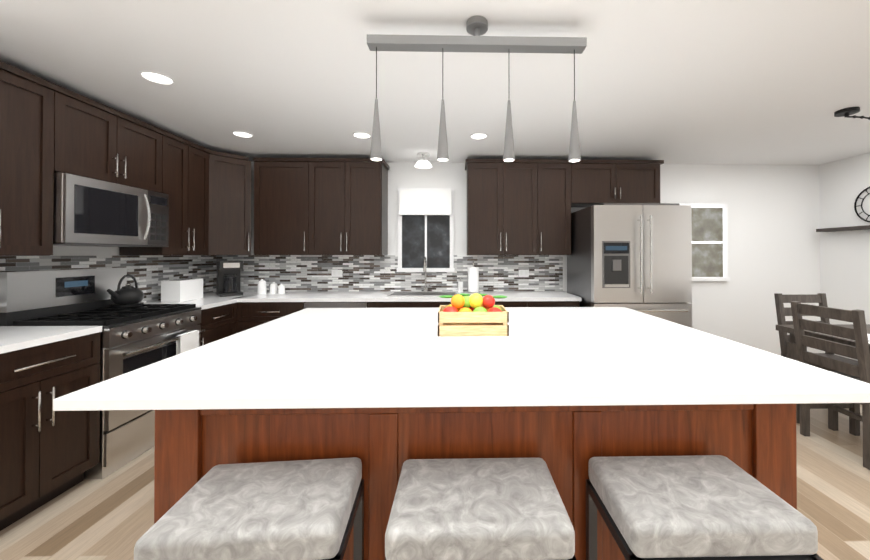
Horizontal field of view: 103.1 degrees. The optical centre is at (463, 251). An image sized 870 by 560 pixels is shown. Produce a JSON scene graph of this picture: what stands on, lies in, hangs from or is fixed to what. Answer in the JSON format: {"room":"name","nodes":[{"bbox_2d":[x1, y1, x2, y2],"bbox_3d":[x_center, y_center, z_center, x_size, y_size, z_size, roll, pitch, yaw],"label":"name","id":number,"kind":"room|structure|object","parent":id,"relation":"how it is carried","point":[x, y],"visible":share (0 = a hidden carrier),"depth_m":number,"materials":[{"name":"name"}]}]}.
{"room":"dining room and kitchen","nodes":[
{"label":"dining room and kitchen","id":0,"kind":"room"},
{"bbox_2d":[50,246,139,255],"bbox_3d":[-2.835,0.142,0.586,0.120,2.420,6.750,0,0,-1],"label":"wall","id":1,"kind":"structure","parent":0,"point":[82,251],"depth_m":2.56,"materials":[{"name":"white paint"}]},
{"bbox_2d":[0,61,59,255],"bbox_3d":[-2.622,-0.492,1.761,0.343,1.025,0.598,0,0,-1],"label":"upper cabinet","id":2,"kind":"object","parent":1,"relation":"attached to","point":[48,129],"depth_m":1.94,"materials":[{"name":"brown wood"}]},
{"bbox_2d":[0,255,216,302],"bbox_3d":[-2.818,0.248,2.695,0.008,0.438,2.517,0,0,-1],"label":"backsplash","id":3,"kind":"structure","parent":1,"relation":"attached to","point":[149,273],"depth_m":3.04,"materials":[{"name":"tile"}]},
{"bbox_2d":[60,86,163,192],"bbox_3d":[-2.637,-0.743,2.442,0.343,0.515,0.760,0,0,-1],"label":"upper cabinet","id":4,"kind":"object","parent":1,"relation":"attached to","point":[98,141],"depth_m":2.39,"materials":[{"name":"brown wood"}]},
{"bbox_2d":[53,173,168,246],"bbox_3d":[-2.577,-0.259,2.440,0.450,0.432,0.748,0,0,-1],"label":"microwave","id":5,"kind":"object","parent":4,"relation":"attached to","point":[91,212],"visible":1,"depth_m":2.32,"materials":[{"name":"silver metal"}]},
{"bbox_2d":[119,131,207,254],"bbox_3d":[-2.634,-0.483,3.107,0.378,1.025,0.574,0,0,-1],"label":"upper cabinet","id":6,"kind":"object","parent":1,"relation":"attached to","point":[185,161],"depth_m":3.05,"materials":[{"name":"brown wood"}]},
{"bbox_2d":[0,405,869,559],"bbox_3d":[0.779,1.403,0.657,7.410,0.100,7.050,0,0,-1],"label":"floor","id":7,"kind":"structure","parent":0,"point":[110,516],"depth_m":1.82,"materials":[{"name":"brown wood"}]},
{"bbox_2d":[0,326,101,530],"bbox_3d":[-2.460,0.900,1.749,0.657,0.920,0.610,0,0,-1],"label":"base cabinet","id":8,"kind":"object","parent":7,"relation":"on","point":[47,453],"visible":0.98,"depth_m":1.79,"materials":[{"name":"black wood"}]},
{"bbox_2d":[0,268,204,479],"bbox_3d":[-2.440,0.745,2.436,0.729,1.240,0.748,0,0,-1],"label":"range","id":9,"kind":"object","parent":7,"relation":"on","point":[136,337],"visible":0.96,"depth_m":2.26,"materials":[{"name":"silver metal"}]},
{"bbox_2d":[107,274,143,307],"bbox_3d":[-2.611,0.297,2.644,0.190,0.248,0.252,0,0,-1],"label":"kettle","id":10,"kind":"object","parent":9,"relation":"on","point":[127,295],"visible":1,"depth_m":2.62,"materials":[{"name":"black metal"}]},
{"bbox_2d":[144,295,239,345],"bbox_3d":[-2.503,0.910,3.069,0.630,0.920,0.510,0,0,-1],"label":"base cabinet","id":11,"kind":"object","parent":7,"relation":"on","point":[223,317],"depth_m":3.11,"materials":[{"name":"black wood"}]},
{"bbox_2d":[134,457,363,559],"bbox_3d":[-0.569,1.023,0.993,0.484,0.665,0.324,0,0,-5],"label":"stool","id":12,"kind":"object","parent":7,"relation":"on","point":[299,510],"visible":0.98,"depth_m":0.91,"materials":[{"name":"grey fabric"}]},
{"bbox_2d":[300,295,363,309],"bbox_3d":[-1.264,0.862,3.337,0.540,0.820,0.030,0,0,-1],"label":"dishwasher","id":13,"kind":"object","parent":7,"relation":"on","point":[306,301],"depth_m":3.36,"materials":[{"name":"silver metal"}]},
{"bbox_2d":[203,291,581,331],"bbox_3d":[-0.837,0.914,3.675,3.988,0.920,0.628,0,0,-1],"label":"base cabinet","id":14,"kind":"object","parent":7,"relation":"on","point":[255,310],"depth_m":3.39,"materials":[{"name":"black"}]},
{"bbox_2d":[161,279,202,301],"bbox_3d":[-2.623,0.354,3.222,0.170,0.192,0.295,0,0,-1],"label":"toaster","id":15,"kind":"object","parent":14,"relation":"on","point":[180,290],"visible":1,"depth_m":3.10,"materials":[{"name":"white plastic"}]},
{"bbox_2d":[216,260,242,296],"bbox_3d":[-2.453,0.273,3.609,0.200,0.360,0.288,0,-1,-41],"label":"coffee maker","id":16,"kind":"object","parent":14,"relation":"on","point":[228,278],"visible":1,"depth_m":3.56,"materials":[{"name":"grey plastic"}]},
{"bbox_2d":[253,279,287,294],"bbox_3d":[-2.085,0.373,3.742,0.320,0.161,0.150,0,0,-1],"label":"canister set","id":17,"kind":"object","parent":14,"relation":"on","point":[275,288],"visible":1,"depth_m":3.71,"materials":[{"name":"white ceramic"}]},
{"bbox_2d":[387,257,456,295],"bbox_3d":[-0.435,0.254,3.747,0.720,0.400,0.445,0,0,-1],"label":"sink faucet","id":18,"kind":"object","parent":14,"relation":"on","point":[425,292],"visible":0.98,"depth_m":3.74,"materials":[{"name":"silver metal"}]},
{"bbox_2d":[458,277,462,291],"bbox_3d":[-0.038,0.370,3.912,0.058,0.170,0.080,0,0,-1],"label":"soap bottle","id":19,"kind":"object","parent":14,"relation":"on","point":[460,285],"visible":1,"depth_m":3.90,"materials":[{"name":"white plastic"}]},
{"bbox_2d":[467,262,479,293],"bbox_3d":[0.104,0.280,3.806,0.150,0.348,0.150,0,0,-1],"label":"paper towel","id":20,"kind":"object","parent":14,"relation":"on","point":[473,279],"visible":1,"depth_m":3.76,"materials":[{"name":"white paper"}]},
{"bbox_2d":[154,407,796,559],"bbox_3d":[0.047,0.919,1.895,2.210,0.884,1.430,0,0,-1],"label":"kitchen island","id":21,"kind":"object","parent":7,"relation":"on","point":[762,441],"depth_m":1.20,"materials":[{"name":"brown wood"}]},
{"bbox_2d":[53,307,869,410],"bbox_3d":[0.046,0.459,1.908,2.560,0.036,1.730,0,0,-1],"label":"island countertop","id":22,"kind":"structure","parent":21,"relation":"on","point":[309,359],"depth_m":1.27,"materials":[{"name":"white stone"}]},
{"bbox_2d":[438,293,508,335],"bbox_3d":[0.051,0.335,1.919,0.381,0.209,0.250,0,0,-1],"label":"crate","id":23,"kind":"object","parent":22,"relation":"on","point":[475,314],"visible":1,"depth_m":1.80,"materials":[{"name":"brown wood"}]},
{"bbox_2d":[384,458,575,559],"bbox_3d":[0.038,1.023,1.007,0.484,0.665,0.324,0,0,-1],"label":"stool","id":24,"kind":"object","parent":7,"relation":"on","point":[483,509],"visible":1,"depth_m":0.91,"materials":[{"name":"grey fabric"}]},
{"bbox_2d":[567,203,691,327],"bbox_3d":[1.636,0.463,3.510,0.910,1.820,0.837,0,0,-1],"label":"fridge","id":25,"kind":"object","parent":7,"relation":"on","point":[636,256],"visible":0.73,"depth_m":3.16,"materials":[{"name":"silver metal"}]},
{"bbox_2d":[586,455,823,559],"bbox_3d":[0.662,1.023,1.020,0.484,0.665,0.324,0,0,-1],"label":"stool","id":26,"kind":"object","parent":7,"relation":"on","point":[707,507],"visible":1,"depth_m":0.93,"materials":[{"name":"grey fabric"}]},
{"bbox_2d":[774,293,857,430],"bbox_3d":[3.035,0.870,2.875,0.440,0.998,0.496,0,0,-1],"label":"dining chair","id":27,"kind":"object","parent":7,"relation":"on","point":[782,311],"visible":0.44,"depth_m":3.06,"materials":[{"name":"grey wood"}]},
{"bbox_2d":[776,324,869,422],"bbox_3d":[3.084,0.975,2.037,0.920,0.775,1.700,0,0,-1],"label":"dining table","id":28,"kind":"object","parent":7,"relation":"on","point":[791,350],"visible":0.23,"depth_m":2.75,"materials":[{"name":"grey wood"}]},
{"bbox_2d":[790,301,869,469],"bbox_3d":[2.708,0.866,2.374,0.496,0.998,0.440,0,0,-1],"label":"dining chair","id":29,"kind":"object","parent":7,"relation":"on","point":[860,352],"visible":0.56,"depth_m":2.37,"materials":[{"name":"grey wood"}]},
{"bbox_2d":[0,0,869,164],"bbox_3d":[0.779,-1.117,0.675,7.410,0.100,7.050,0,0,-1],"label":"ceiling","id":30,"kind":"structure","parent":0,"point":[765,82],"depth_m":2.05,"materials":[{"name":"white paint"}]},
{"bbox_2d":[139,70,174,84],"bbox_3d":[-1.853,-1.051,2.082,0.161,0.012,0.162,0,0,-1],"label":"recessed light","id":31,"kind":"object","parent":30,"relation":"in","point":[157,77],"visible":1,"depth_m":2.08,"materials":[{"name":"white"}]},
{"bbox_2d":[232,131,252,137],"bbox_3d":[-1.964,-1.044,3.059,0.161,0.012,0.162,0,0,-1],"label":"recessed light","id":32,"kind":"object","parent":30,"relation":"in","point":[244,134],"visible":1,"depth_m":3.07,"materials":[{"name":"white"}]},
{"bbox_2d":[352,132,370,138],"bbox_3d":[-0.915,-1.044,3.083,0.161,0.012,0.162,0,0,-1],"label":"recessed light","id":33,"kind":"object","parent":30,"relation":"in","point":[363,135],"visible":1,"depth_m":3.10,"materials":[{"name":"white"}]},
{"bbox_2d":[415,152,431,168],"bbox_3d":[-0.433,-0.978,3.673,0.190,0.134,0.190,0,0,-1],"label":"light","id":34,"kind":"object","parent":30,"relation":"attached to","point":[423,163],"visible":1,"depth_m":3.63,"materials":[{"name":"white glass"}]},
{"bbox_2d":[367,15,586,161],"bbox_3d":[0.060,-0.742,1.592,1.000,0.637,0.100,0,0,-1],"label":"pendant light","id":35,"kind":"object","parent":30,"relation":"hanging from","point":[476,26],"visible":1,"depth_m":1.57,"materials":[{"name":"grey metal"}]},
{"bbox_2d":[470,133,487,139],"bbox_3d":[0.135,-1.044,3.106,0.161,0.012,0.162,0,0,-1],"label":"recessed light","id":36,"kind":"object","parent":30,"relation":"in","point":[478,136],"visible":0.98,"depth_m":3.12,"materials":[{"name":"white"}]},
{"bbox_2d":[834,107,869,119],"bbox_3d":[3.047,-0.799,2.466,0.524,0.510,0.326,0,0,-1],"label":"chandelier","id":37,"kind":"object","parent":30,"relation":"hanging from","point":[846,112],"visible":1,"depth_m":2.54,"materials":[{"name":"black metal"}]},
{"bbox_2d":[251,162,820,355],"bbox_3d":[0.703,0.167,4.100,7.410,2.420,0.120,0,0,-1],"label":"wall","id":38,"kind":"structure","parent":0,"point":[773,226],"depth_m":4.10,"materials":[{"name":"white paint"}]},
{"bbox_2d":[208,149,250,254],"bbox_3d":[-2.480,-0.480,3.573,0.488,1.025,0.533,0,0,-1],"label":"upper cabinet","id":39,"kind":"object","parent":38,"relation":"attached to","point":[229,175],"depth_m":3.48,"materials":[{"name":"brown wood"}]},
{"bbox_2d":[253,158,316,254],"bbox_3d":[-1.905,-0.478,3.807,0.632,1.025,0.344,0,0,-1],"label":"upper cabinet","id":40,"kind":"object","parent":38,"relation":"attached to","point":[283,187],"depth_m":3.64,"materials":[{"name":"brown wood"}]},
{"bbox_2d":[313,158,388,254],"bbox_3d":[-1.293,-0.478,3.821,0.823,1.025,0.344,0,0,-1],"label":"upper cabinet","id":41,"kind":"object","parent":38,"relation":"attached to","point":[320,206],"depth_m":3.66,"materials":[{"name":"brown wood"}]},
{"bbox_2d":[216,255,562,291],"bbox_3d":[-0.845,0.257,4.001,4.010,0.438,0.008,0,0,-1],"label":"backsplash","id":42,"kind":"structure","parent":38,"relation":"attached to","point":[293,273],"depth_m":4.00,"materials":[{"name":"tile"}]},
{"bbox_2d":[332,270,341,276],"bbox_3d":[-1.470,0.246,3.981,0.120,0.080,0.005,0,0,-1],"label":"electrical outlet","id":43,"kind":"object","parent":42,"relation":"attached to","point":[336,273],"visible":1,"depth_m":3.98,"materials":[{"name":"white plastic"}]},
{"bbox_2d":[519,270,528,275],"bbox_3d":[0.699,0.247,4.029,0.120,0.080,0.005,0,0,-1],"label":"electrical outlet","id":44,"kind":"object","parent":42,"relation":"attached to","point":[523,272],"visible":1,"depth_m":4.03,"materials":[{"name":"white plastic"}]},
{"bbox_2d":[397,188,454,271],"bbox_3d":[-0.442,-0.254,3.969,0.665,0.970,0.080,0,0,-1],"label":"window","id":45,"kind":"structure","parent":38,"relation":"in","point":[426,222],"depth_m":4.00,"materials":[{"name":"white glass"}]},
{"bbox_2d":[465,159,544,254],"bbox_3d":[0.439,-0.478,3.859,0.812,1.025,0.344,0,0,-1],"label":"upper cabinet","id":46,"kind":"object","parent":38,"relation":"attached to","point":[519,206],"depth_m":3.69,"materials":[{"name":"brown wood"}]},
{"bbox_2d":[545,159,572,254],"bbox_3d":[0.940,-0.478,3.871,0.419,1.025,0.344,0,0,-1],"label":"upper cabinet","id":47,"kind":"object","parent":38,"relation":"attached to","point":[558,172],"depth_m":3.71,"materials":[{"name":"brown wood"}]},
{"bbox_2d":[573,160,663,206],"bbox_3d":[1.641,-0.757,3.888,0.984,0.466,0.344,0,0,-1],"label":"upper cabinet","id":48,"kind":"object","parent":38,"relation":"attached to","point":[595,182],"depth_m":3.72,"materials":[{"name":"brown wood"}]},
{"bbox_2d":[679,204,729,280],"bbox_3d":[2.674,-0.113,4.056,0.900,0.910,0.041,0,0,-1],"label":"window","id":49,"kind":"structure","parent":38,"relation":"in","point":[709,242],"depth_m":4.08,"materials":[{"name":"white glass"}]},
{"bbox_2d":[819,153,869,360],"bbox_3d":[4.393,0.143,0.747,0.120,2.420,6.750,0,0,-1],"label":"wall","id":50,"kind":"structure","parent":0,"point":[844,261],"depth_m":3.85,"materials":[{"name":"white paint"}]},
{"bbox_2d":[816,225,869,231],"bbox_3d":[4.202,-0.255,3.501,0.139,0.035,1.060,0,0,-1],"label":"wall shelf","id":51,"kind":"object","parent":50,"relation":"attached to","point":[865,227],"visible":1,"depth_m":3.75,"materials":[{"name":"grey wood"}]},
{"bbox_2d":[854,187,869,221],"bbox_3d":[4.260,-0.497,3.554,0.021,0.396,0.396,0,0,-1],"label":"wall clock","id":52,"kind":"object","parent":50,"relation":"attached to","point":[858,215],"visible":0.96,"depth_m":3.68,"materials":[{"name":"black metal"}]}
]}

